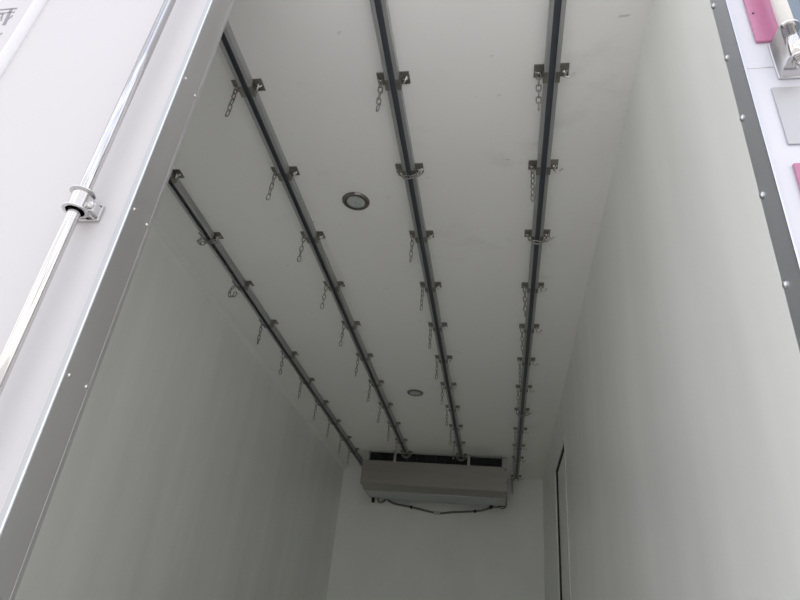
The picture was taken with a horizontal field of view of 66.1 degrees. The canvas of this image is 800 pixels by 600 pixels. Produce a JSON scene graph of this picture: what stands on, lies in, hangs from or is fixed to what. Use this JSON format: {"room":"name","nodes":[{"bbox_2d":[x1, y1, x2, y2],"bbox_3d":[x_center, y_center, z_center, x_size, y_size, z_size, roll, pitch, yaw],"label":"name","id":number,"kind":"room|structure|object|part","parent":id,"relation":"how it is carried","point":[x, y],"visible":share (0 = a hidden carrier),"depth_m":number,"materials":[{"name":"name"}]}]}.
{"room":"cargo space","nodes":[
{"label":"cargo space","id":0,"kind":"room"},
{"bbox_2d":[14,227,343,599],"bbox_3d":[-1.180,1.379,3.812,0.085,2.310,5.902,1,-30,10],"label":"wall","id":1,"kind":"structure","parent":0,"point":[188,473],"depth_m":3.40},
{"bbox_2d":[0,0,234,599],"bbox_3d":[-1.075,-0.092,1.235,1.117,2.330,0.132,1,-30,10],"label":"door","id":2,"kind":"structure","parent":1,"relation":"in","point":[99,98],"depth_m":1.24,"materials":[{"name":"white paint"}]},
{"bbox_3d":[-1.020,-0.098,1.213,0.042,2.290,0.011,1,-30,10],"label":"moulding","id":3,"kind":"part","parent":2,"relation":"part of","materials":[{"name":"white"}]},
{"bbox_3d":[-0.615,-0.126,1.130,0.024,2.230,0.024,1,-30,10],"label":"lock rod","id":4,"kind":"part","parent":2,"relation":"part of","materials":[{"name":"silver metal"}]},
{"bbox_2d":[152,219,345,469],"bbox_3d":[-1.013,0.420,4.418,0.022,0.022,5.799,1,-30,10],"label":"trim","id":5,"kind":"structure","parent":1,"relation":"attached to","point":[155,225],"depth_m":3.96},
{"bbox_2d":[155,0,651,478],"bbox_3d":[0.049,0.374,4.262,2.337,0.100,5.987,1,-30,10],"label":"ceiling","id":6,"kind":"structure","parent":0,"point":[473,115],"depth_m":2.74,"materials":[{"name":"white paint"}]},
{"bbox_2d":[167,169,362,466],"bbox_3d":[-0.762,0.431,4.376,0.116,0.036,5.770,1,-30,10],"label":"rail","id":7,"kind":"object","parent":6,"relation":"attached to","point":[177,189],"depth_m":3.53,"materials":[{"name":"grey metal"}]},
{"bbox_3d":[-1.027,-0.549,2.736,0.116,0.035,0.053,1,-30,10],"label":"rail bracket","id":8,"kind":"part","parent":7,"relation":"part of","materials":[{"name":"grey metal"}]},
{"bbox_3d":[-0.985,-0.561,2.736,0.033,0.004,0.053,1,-30,10],"label":"plate","id":9,"kind":"part","parent":7,"relation":"part of","materials":[{"name":"metal"}]},
{"bbox_2d":[197,238,216,244],"bbox_3d":[-0.978,-0.302,3.109,0.109,0.057,0.020,-1,-31,12],"label":"chain","id":10,"kind":"object","parent":7,"relation":"hanging from","point":[199,239],"visible":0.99,"depth_m":3.10,"materials":[{"name":"silver metal"}]},
{"bbox_3d":[-0.964,-0.315,3.126,0.116,0.035,0.053,1,-30,10],"label":"rail bracket","id":11,"kind":"part","parent":7,"relation":"part of","materials":[{"name":"grey metal"}]},
{"bbox_3d":[-0.922,-0.328,3.127,0.033,0.004,0.053,1,-30,10],"label":"plate","id":12,"kind":"part","parent":7,"relation":"part of","materials":[{"name":"metal"}]},
{"bbox_2d":[228,285,236,296],"bbox_3d":[-0.951,-0.053,3.502,0.055,0.088,0.022,-4,-31,17],"label":"chain","id":13,"kind":"object","parent":7,"relation":"hanging from","point":[233,286],"visible":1,"depth_m":3.50,"materials":[{"name":"silver metal"}]},
{"bbox_3d":[-0.901,-0.082,3.517,0.116,0.035,0.053,1,-30,10],"label":"rail bracket","id":14,"kind":"part","parent":7,"relation":"part of","materials":[{"name":"grey metal"}]},
{"bbox_2d":[257,323,262,344],"bbox_3d":[-0.884,0.211,3.879,0.017,0.153,0.018,6,-30,1],"label":"chain","id":15,"kind":"object","parent":7,"relation":"hanging from","point":[262,323],"visible":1,"depth_m":3.88,"materials":[{"name":"silver metal"}]},
{"bbox_3d":[-0.838,0.151,3.908,0.116,0.035,0.053,1,-30,10],"label":"rail bracket","id":16,"kind":"part","parent":7,"relation":"part of","materials":[{"name":"grey metal"}]},
{"bbox_3d":[-0.774,0.385,4.299,0.116,0.035,0.053,1,-30,10],"label":"rail bracket","id":17,"kind":"part","parent":7,"relation":"part of","materials":[{"name":"grey metal"}]},
{"bbox_2d":[298,380,301,398],"bbox_3d":[-0.758,0.678,4.660,0.018,0.153,0.018,1,-30,10],"label":"chain","id":18,"kind":"object","parent":7,"relation":"hanging from","point":[301,380],"visible":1,"depth_m":4.66,"materials":[{"name":"silver metal"}]},
{"bbox_3d":[-0.711,0.618,4.689,0.116,0.035,0.053,1,-30,10],"label":"rail bracket","id":19,"kind":"part","parent":7,"relation":"part of","materials":[{"name":"grey metal"}]},
{"bbox_2d":[219,20,408,453],"bbox_3d":[-0.281,0.250,3.974,0.116,0.036,5.035,1,-30,10],"label":"rail","id":20,"kind":"object","parent":6,"relation":"attached to","point":[229,46],"depth_m":2.74,"materials":[{"name":"grey metal"}]},
{"bbox_2d":[225,87,237,116],"bbox_3d":[-0.608,-0.717,2.225,0.019,0.153,0.016,15,-31,-16],"label":"chain","id":21,"kind":"object","parent":20,"relation":"hanging from","point":[233,93],"visible":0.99,"depth_m":2.22,"materials":[{"name":"silver metal"}]},
{"bbox_3d":[-0.599,-0.790,2.270,0.033,0.004,0.053,1,-30,10],"label":"plate","id":22,"kind":"part","parent":20,"relation":"part of","materials":[{"name":"metal"}]},
{"bbox_3d":[-0.559,-0.776,2.255,0.116,0.035,0.053,1,-30,10],"label":"rail bracket","id":23,"kind":"part","parent":20,"relation":"part of","materials":[{"name":"grey metal"}]},
{"bbox_3d":[-0.517,-0.789,2.256,0.033,0.004,0.053,1,-30,10],"label":"plate","id":24,"kind":"part","parent":20,"relation":"part of","materials":[{"name":"metal"}]},
{"bbox_2d":[266,173,276,199],"bbox_3d":[-0.546,-0.484,2.616,0.020,0.153,0.016,23,-34,-27],"label":"chain","id":25,"kind":"object","parent":20,"relation":"hanging from","point":[272,181],"visible":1,"depth_m":2.61,"materials":[{"name":"silver metal"}]},
{"bbox_3d":[-0.496,-0.543,2.646,0.116,0.035,0.053,1,-30,10],"label":"rail bracket","id":26,"kind":"part","parent":20,"relation":"part of","materials":[{"name":"grey metal"}]},
{"bbox_3d":[-0.453,-0.556,2.647,0.033,0.004,0.053,1,-30,10],"label":"plate","id":27,"kind":"part","parent":20,"relation":"part of","materials":[{"name":"metal"}]},
{"bbox_2d":[297,236,305,261],"bbox_3d":[-0.482,-0.250,3.007,0.017,0.153,0.017,-20,-39,37],"label":"chain","id":28,"kind":"object","parent":20,"relation":"hanging from","point":[303,236],"visible":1,"depth_m":3.00,"materials":[{"name":"silver metal"}]},
{"bbox_3d":[-0.432,-0.309,3.037,0.116,0.035,0.053,1,-30,10],"label":"rail bracket","id":29,"kind":"part","parent":20,"relation":"part of","materials":[{"name":"grey metal"}]},
{"bbox_3d":[-0.390,-0.322,3.038,0.033,0.004,0.053,1,-30,10],"label":"plate","id":30,"kind":"part","parent":20,"relation":"part of","materials":[{"name":"metal"}]},
{"bbox_2d":[320,285,327,308],"bbox_3d":[-0.419,-0.017,3.398,0.019,0.153,0.017,-16,-36,33],"label":"chain","id":31,"kind":"object","parent":20,"relation":"hanging from","point":[325,290],"visible":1,"depth_m":3.40,"materials":[{"name":"silver metal"}]},
{"bbox_3d":[-0.369,-0.076,3.428,0.116,0.035,0.053,1,-30,10],"label":"rail bracket","id":32,"kind":"part","parent":20,"relation":"part of","materials":[{"name":"grey metal"}]},
{"bbox_2d":[339,324,344,345],"bbox_3d":[-0.356,0.216,3.788,0.017,0.153,0.018,-9,-33,25],"label":"chain","id":33,"kind":"object","parent":20,"relation":"hanging from","point":[343,324],"visible":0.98,"depth_m":3.79,"materials":[{"name":"silver metal"}]},
{"bbox_3d":[-0.306,0.157,3.818,0.116,0.035,0.053,1,-30,10],"label":"rail bracket","id":34,"kind":"part","parent":20,"relation":"part of","materials":[{"name":"grey metal"}]},
{"bbox_2d":[355,356,358,376],"bbox_3d":[-0.292,0.450,4.179,0.018,0.153,0.017,-7,-32,21],"label":"chain","id":35,"kind":"object","parent":20,"relation":"hanging from","point":[358,356],"visible":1,"depth_m":4.17,"materials":[{"name":"silver metal"}]},
{"bbox_3d":[-0.243,0.391,4.209,0.116,0.035,0.053,1,-30,10],"label":"rail bracket","id":36,"kind":"part","parent":20,"relation":"part of","materials":[{"name":"grey metal"}]},
{"bbox_3d":[-0.179,0.624,4.600,0.116,0.035,0.053,1,-30,10],"label":"rail bracket","id":37,"kind":"part","parent":20,"relation":"part of","materials":[{"name":"grey metal"}]},
{"bbox_3d":[-0.116,0.857,4.991,0.116,0.035,0.053,1,-30,10],"label":"rail bracket","id":38,"kind":"part","parent":20,"relation":"part of","materials":[{"name":"grey metal"}]},
{"bbox_2d":[342,192,369,209],"bbox_3d":[-0.200,-0.444,2.787,0.127,0.010,0.127,1,-30,10],"label":"recessed light","id":39,"kind":"object","parent":6,"relation":"in","point":[357,200],"visible":1,"depth_m":2.78,"materials":[{"name":"silver metal"}]},
{"bbox_2d":[407,389,422,395],"bbox_3d":[0.116,0.717,4.731,0.127,0.010,0.127,1,-30,10],"label":"recessed light","id":40,"kind":"object","parent":6,"relation":"in","point":[413,392],"visible":1,"depth_m":4.72,"materials":[{"name":"silver metal"}]},
{"bbox_2d":[369,0,463,456],"bbox_3d":[0.254,0.256,3.884,0.116,0.036,5.035,1,-30,10],"label":"rail","id":41,"kind":"object","parent":6,"relation":"attached to","point":[379,8],"depth_m":2.56,"materials":[{"name":"grey metal"}]},
{"bbox_2d":[376,80,382,111],"bbox_3d":[-0.071,-0.710,2.136,0.019,0.153,0.018,1,-30,10],"label":"chain","id":42,"kind":"object","parent":41,"relation":"hanging from","point":[379,86],"visible":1,"depth_m":2.13,"materials":[{"name":"silver metal"}]},
{"bbox_3d":[-0.064,-0.784,2.180,0.033,0.004,0.053,1,-30,10],"label":"plate","id":43,"kind":"part","parent":41,"relation":"part of","materials":[{"name":"metal"}]},
{"bbox_3d":[-0.025,-0.770,2.165,0.116,0.035,0.053,1,-30,10],"label":"rail bracket","id":44,"kind":"part","parent":41,"relation":"part of","materials":[{"name":"grey metal"}]},
{"bbox_3d":[-0.001,-0.551,2.571,0.033,0.004,0.053,1,-30,10],"label":"plate","id":45,"kind":"part","parent":41,"relation":"part of","materials":[{"name":"metal"}]},
{"bbox_3d":[0.018,-0.783,2.166,0.033,0.004,0.053,1,-30,10],"label":"plate","id":46,"kind":"part","parent":41,"relation":"part of","materials":[{"name":"metal"}]},
{"bbox_3d":[0.039,-0.537,2.556,0.116,0.035,0.053,1,-30,10],"label":"rail bracket","id":47,"kind":"part","parent":41,"relation":"part of","materials":[{"name":"grey metal"}]},
{"bbox_2d":[398,169,422,178],"bbox_3d":[0.041,-0.520,2.533,0.104,0.064,0.026,-2,-31,15],"label":"chain","id":48,"kind":"object","parent":41,"relation":"hanging from","point":[399,174],"visible":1,"depth_m":2.52,"materials":[{"name":"silver metal"}]},
{"bbox_2d":[409,235,413,261],"bbox_3d":[0.054,-0.244,2.918,0.017,0.153,0.018,1,-30,10],"label":"chain","id":49,"kind":"object","parent":41,"relation":"hanging from","point":[412,235],"visible":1,"depth_m":2.91,"materials":[{"name":"silver metal"}]},
{"bbox_3d":[0.062,-0.318,2.962,0.033,0.004,0.053,1,-30,10],"label":"plate","id":50,"kind":"part","parent":41,"relation":"part of","materials":[{"name":"metal"}]},
{"bbox_3d":[0.081,-0.550,2.557,0.033,0.004,0.053,1,-30,10],"label":"plate","id":51,"kind":"part","parent":41,"relation":"part of","materials":[{"name":"metal"}]},
{"bbox_3d":[0.102,-0.304,2.947,0.116,0.035,0.053,1,-30,10],"label":"rail bracket","id":52,"kind":"part","parent":41,"relation":"part of","materials":[{"name":"grey metal"}]},
{"bbox_2d":[420,286,423,310],"bbox_3d":[0.118,-0.010,3.308,0.017,0.153,0.018,6,-30,0],"label":"chain","id":53,"kind":"object","parent":41,"relation":"hanging from","point":[423,286],"visible":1,"depth_m":3.30,"materials":[{"name":"silver metal"}]},
{"bbox_2d":[428,326,431,348],"bbox_3d":[0.182,0.223,3.699,0.018,0.153,0.017,9,-30,-4],"label":"chain","id":54,"kind":"object","parent":41,"relation":"hanging from","point":[431,326],"visible":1,"depth_m":3.70,"materials":[{"name":"silver metal"}]},
{"bbox_3d":[0.144,-0.317,2.948,0.033,0.004,0.053,1,-30,10],"label":"plate","id":55,"kind":"part","parent":41,"relation":"part of","materials":[{"name":"metal"}]},
{"bbox_3d":[0.165,-0.070,3.338,0.116,0.035,0.053,1,-30,10],"label":"rail bracket","id":56,"kind":"part","parent":41,"relation":"part of","materials":[{"name":"grey metal"}]},
{"bbox_2d":[435,358,438,378],"bbox_3d":[0.245,0.456,4.090,0.020,0.153,0.017,10,-30,-7],"label":"chain","id":57,"kind":"object","parent":41,"relation":"hanging from","point":[437,358],"visible":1,"depth_m":4.09,"materials":[{"name":"silver metal"}]},
{"bbox_3d":[0.228,0.163,3.728,0.116,0.035,0.053,1,-30,10],"label":"rail bracket","id":58,"kind":"part","parent":41,"relation":"part of","materials":[{"name":"grey metal"}]},
{"bbox_3d":[0.292,0.396,4.119,0.116,0.035,0.053,1,-30,10],"label":"rail bracket","id":59,"kind":"part","parent":41,"relation":"part of","materials":[{"name":"grey metal"}]},
{"bbox_3d":[0.355,0.630,4.510,0.116,0.035,0.053,1,-30,10],"label":"rail bracket","id":60,"kind":"part","parent":41,"relation":"part of","materials":[{"name":"grey metal"}]},
{"bbox_3d":[0.418,0.863,4.901,0.116,0.035,0.053,1,-30,10],"label":"rail bracket","id":61,"kind":"part","parent":41,"relation":"part of","materials":[{"name":"grey metal"}]},
{"bbox_2d":[360,450,506,508],"bbox_3d":[0.360,1.831,6.221,1.425,0.394,0.640,1,-30,10],"label":"cooler","id":62,"kind":"object","parent":6,"relation":"hanging from","point":[422,478],"visible":1,"depth_m":6.03,"materials":[{"name":"silver metal"}]},
{"bbox_3d":[-0.335,1.556,6.177,0.059,0.094,0.004,1,-30,10],"label":"plate","id":63,"kind":"part","parent":62,"relation":"part of","materials":[{"name":"silver metal"}]},
{"bbox_3d":[0.335,1.765,6.073,1.419,0.243,0.225,1,-30,10],"label":"panel","id":64,"kind":"part","parent":62,"relation":"part of","materials":[{"name":"silver metal"}]},
{"bbox_2d":[370,453,501,465],"bbox_3d":[0.345,1.576,6.080,1.311,0.090,0.034,1,-30,10],"label":"grille","id":65,"kind":"object","parent":62,"relation":"attached to","point":[382,458],"depth_m":6.08,"materials":[{"name":"black metal"}]},
{"bbox_2d":[366,490,505,506],"bbox_3d":[0.366,2.015,6.272,1.401,0.023,0.354,1,-30,10],"label":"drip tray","id":66,"kind":"object","parent":62,"relation":"on","point":[374,494],"depth_m":6.24,"materials":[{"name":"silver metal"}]},
{"bbox_3d":[1.012,1.571,5.950,0.047,0.094,0.004,1,-30,10],"label":"plate","id":67,"kind":"part","parent":62,"relation":"part of","materials":[{"name":"silver metal"}]},
{"bbox_2d":[514,0,569,480],"bbox_3d":[0.840,0.448,4.106,0.116,0.036,5.770,1,-30,10],"label":"rail","id":68,"kind":"object","parent":6,"relation":"attached to","point":[557,8],"depth_m":2.48,"materials":[{"name":"grey metal"}]},
{"bbox_2d":[517,387,519,411],"bbox_3d":[0.843,0.708,4.383,0.018,0.182,0.018,-19,-38,36],"label":"chain","id":69,"kind":"object","parent":68,"relation":"hanging from","point":[517,387],"visible":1,"depth_m":4.38,"materials":[{"name":"silver metal"}]},
{"bbox_2d":[519,360,520,385],"bbox_3d":[0.779,0.475,3.992,0.018,0.182,0.018,1,-30,10],"label":"chain","id":70,"kind":"object","parent":68,"relation":"hanging from","point":[520,360],"visible":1,"depth_m":3.99,"materials":[{"name":"silver metal"}]},
{"bbox_2d":[520,327,523,355],"bbox_3d":[0.716,0.242,3.603,0.018,0.182,0.019,-17,-37,34],"label":"chain","id":71,"kind":"object","parent":68,"relation":"hanging from","point":[522,341],"visible":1,"depth_m":3.60,"materials":[{"name":"silver metal"}]},
{"bbox_3d":[0.954,0.869,4.811,0.116,0.035,0.053,1,-30,10],"label":"rail bracket","id":72,"kind":"part","parent":68,"relation":"part of","materials":[{"name":"grey metal"}]},
{"bbox_3d":[0.890,0.635,4.420,0.116,0.035,0.053,1,-30,10],"label":"rail bracket","id":73,"kind":"part","parent":68,"relation":"part of","materials":[{"name":"grey metal"}]},
{"bbox_2d":[523,287,526,316],"bbox_3d":[0.652,0.008,3.211,0.018,0.182,0.017,-20,-39,37],"label":"chain","id":74,"kind":"object","parent":68,"relation":"hanging from","point":[524,296],"visible":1,"depth_m":3.21,"materials":[{"name":"silver metal"}]},
{"bbox_3d":[0.827,0.402,4.029,0.116,0.035,0.053,1,-30,10],"label":"rail bracket","id":75,"kind":"part","parent":68,"relation":"part of","materials":[{"name":"grey metal"}]},
{"bbox_3d":[0.598,-0.312,2.871,0.033,0.004,0.053,1,-30,10],"label":"plate","id":76,"kind":"part","parent":68,"relation":"part of","materials":[{"name":"metal"}]},
{"bbox_3d":[0.764,0.169,3.638,0.116,0.035,0.053,1,-30,10],"label":"rail bracket","id":77,"kind":"part","parent":68,"relation":"part of","materials":[{"name":"grey metal"}]},
{"bbox_2d":[530,166,534,201],"bbox_3d":[0.524,-0.459,2.429,0.017,0.182,0.016,-3,-31,15],"label":"chain","id":78,"kind":"object","parent":68,"relation":"hanging from","point":[531,173],"visible":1,"depth_m":2.43,"materials":[{"name":"silver metal"}]},
{"bbox_3d":[0.701,-0.065,3.248,0.116,0.035,0.053,1,-30,10],"label":"rail bracket","id":79,"kind":"part","parent":68,"relation":"part of","materials":[{"name":"grey metal"}]},
{"bbox_3d":[0.535,-0.545,2.481,0.033,0.004,0.053,1,-30,10],"label":"plate","id":80,"kind":"part","parent":68,"relation":"part of","materials":[{"name":"metal"}]},
{"bbox_3d":[0.637,-0.298,2.857,0.116,0.035,0.053,1,-30,10],"label":"rail bracket","id":81,"kind":"part","parent":68,"relation":"part of","materials":[{"name":"grey metal"}]},
{"bbox_3d":[0.471,-0.778,2.090,0.033,0.004,0.053,1,-30,10],"label":"plate","id":82,"kind":"part","parent":68,"relation":"part of","materials":[{"name":"metal"}]},
{"bbox_2d":[536,73,541,110],"bbox_3d":[0.460,-0.693,2.038,0.019,0.182,0.017,26,-35,-30],"label":"chain","id":83,"kind":"object","parent":68,"relation":"hanging from","point":[540,77],"visible":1,"depth_m":2.04,"materials":[{"name":"silver metal"}]},
{"bbox_2d":[527,234,550,244],"bbox_3d":[0.640,-0.282,2.833,0.105,0.063,0.026,-3,-31,15],"label":"chain","id":84,"kind":"object","parent":68,"relation":"hanging from","point":[530,240],"visible":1,"depth_m":2.82,"materials":[{"name":"silver metal"}]},
{"bbox_3d":[0.574,-0.531,2.466,0.116,0.035,0.053,1,-30,10],"label":"rail bracket","id":85,"kind":"part","parent":68,"relation":"part of","materials":[{"name":"grey metal"}]},
{"bbox_3d":[0.680,-0.311,2.858,0.033,0.004,0.053,1,-30,10],"label":"plate","id":86,"kind":"part","parent":68,"relation":"part of","materials":[{"name":"metal"}]},
{"bbox_3d":[0.511,-0.764,2.075,0.116,0.035,0.053,1,-30,10],"label":"rail bracket","id":87,"kind":"part","parent":68,"relation":"part of","materials":[{"name":"grey metal"}]},
{"bbox_3d":[0.617,-0.544,2.467,0.033,0.004,0.053,1,-30,10],"label":"plate","id":88,"kind":"part","parent":68,"relation":"part of","materials":[{"name":"metal"}]},
{"bbox_3d":[0.553,-0.777,2.076,0.033,0.004,0.053,1,-30,10],"label":"plate","id":89,"kind":"part","parent":68,"relation":"part of","materials":[{"name":"metal"}]},
{"bbox_2d":[563,70,574,77],"bbox_3d":[0.566,-0.757,2.058,0.040,0.042,0.010,-1,-31,13],"label":"hook","id":90,"kind":"object","parent":68,"relation":"hanging from","point":[564,75],"visible":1,"depth_m":2.05,"materials":[{"name":"silver metal"}]},
{"bbox_2d":[326,468,544,599],"bbox_3d":[0.342,2.911,6.170,2.337,2.310,0.085,1,-30,10],"label":"wall","id":91,"kind":"structure","parent":0,"point":[385,550],"depth_m":6.33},
{"bbox_2d":[386,499,489,514],"bbox_3d":[0.396,2.177,6.531,1.202,0.195,0.032,1,-30,10],"label":"hose","id":92,"kind":"object","parent":91,"relation":"attached to","point":[388,500],"visible":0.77,"depth_m":6.48,"materials":[{"name":"grey rubber"}]},
{"bbox_2d":[542,0,799,599],"bbox_3d":[1.044,1.417,3.462,0.085,2.310,5.846,1,-30,10],"label":"wall","id":93,"kind":"structure","parent":0,"point":[678,418],"depth_m":1.50,"materials":[{"name":"white paint"}]},
{"bbox_2d":[556,440,570,599],"bbox_3d":[1.148,2.017,4.157,0.079,1.990,0.864,1,-30,10],"label":"door","id":94,"kind":"structure","parent":93,"relation":"in","point":[562,515],"depth_m":4.53,"materials":[{"name":"white metal"}]},
{"bbox_3d":[1.054,1.801,3.801,0.008,1.990,0.013,1,-30,10],"label":"edge trim","id":95,"kind":"part","parent":94,"relation":"part of","materials":[{"name":"white metal"}]},
{"bbox_2d":[710,0,799,350],"bbox_3d":[0.648,-0.082,0.949,0.115,2.310,0.059,1,-30,10],"label":"truck door","id":96,"kind":"structure","parent":93,"relation":"attached to","point":[750,66],"depth_m":1.05,"materials":[{"name":"white paint"}]},
{"bbox_3d":[0.652,-0.082,0.949,0.106,2.310,0.055,1,-30,10],"label":"post","id":97,"kind":"part","parent":96,"relation":"part of","materials":[{"name":"grey metal"}]},
{"bbox_2d":[768,0,799,78],"bbox_3d":[0.791,0.153,1.328,0.164,2.310,1.088,1,-30,10],"label":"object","id":98,"kind":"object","parent":96,"relation":"attached to","point":[794,5],"depth_m":1.11,"materials":[{"name":"silver metal"}]},
{"bbox_3d":[0.726,-0.703,1.242,0.047,0.713,0.056,1,-30,10],"label":"door hinge","id":99,"kind":"part","parent":98,"relation":"part of","materials":[{"name":"silver metal"}]},
{"bbox_2d":[743,0,777,42],"bbox_3d":[0.703,-0.611,1.220,0.048,0.299,0.007,1,-30,10],"label":"reflector","id":100,"kind":"object","parent":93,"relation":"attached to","point":[763,23],"visible":0.94,"depth_m":1.17,"materials":[{"name":"pink plastic"}]},
{"bbox_2d":[771,86,799,144],"bbox_3d":[0.684,-0.316,1.049,0.068,0.136,0.003,1,-30,10],"label":"strike plate","id":101,"kind":"object","parent":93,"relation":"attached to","point":[787,99],"visible":1,"depth_m":1.05,"materials":[{"name":"silver metal"}]},
{"bbox_2d":[792,163,799,188],"bbox_3d":[0.647,-0.092,0.919,0.048,0.298,0.007,1,-30,10],"label":"reflector","id":102,"kind":"object","parent":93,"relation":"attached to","point":[796,166],"visible":1,"depth_m":0.99,"materials":[{"name":"pink plastic"}]}
]}

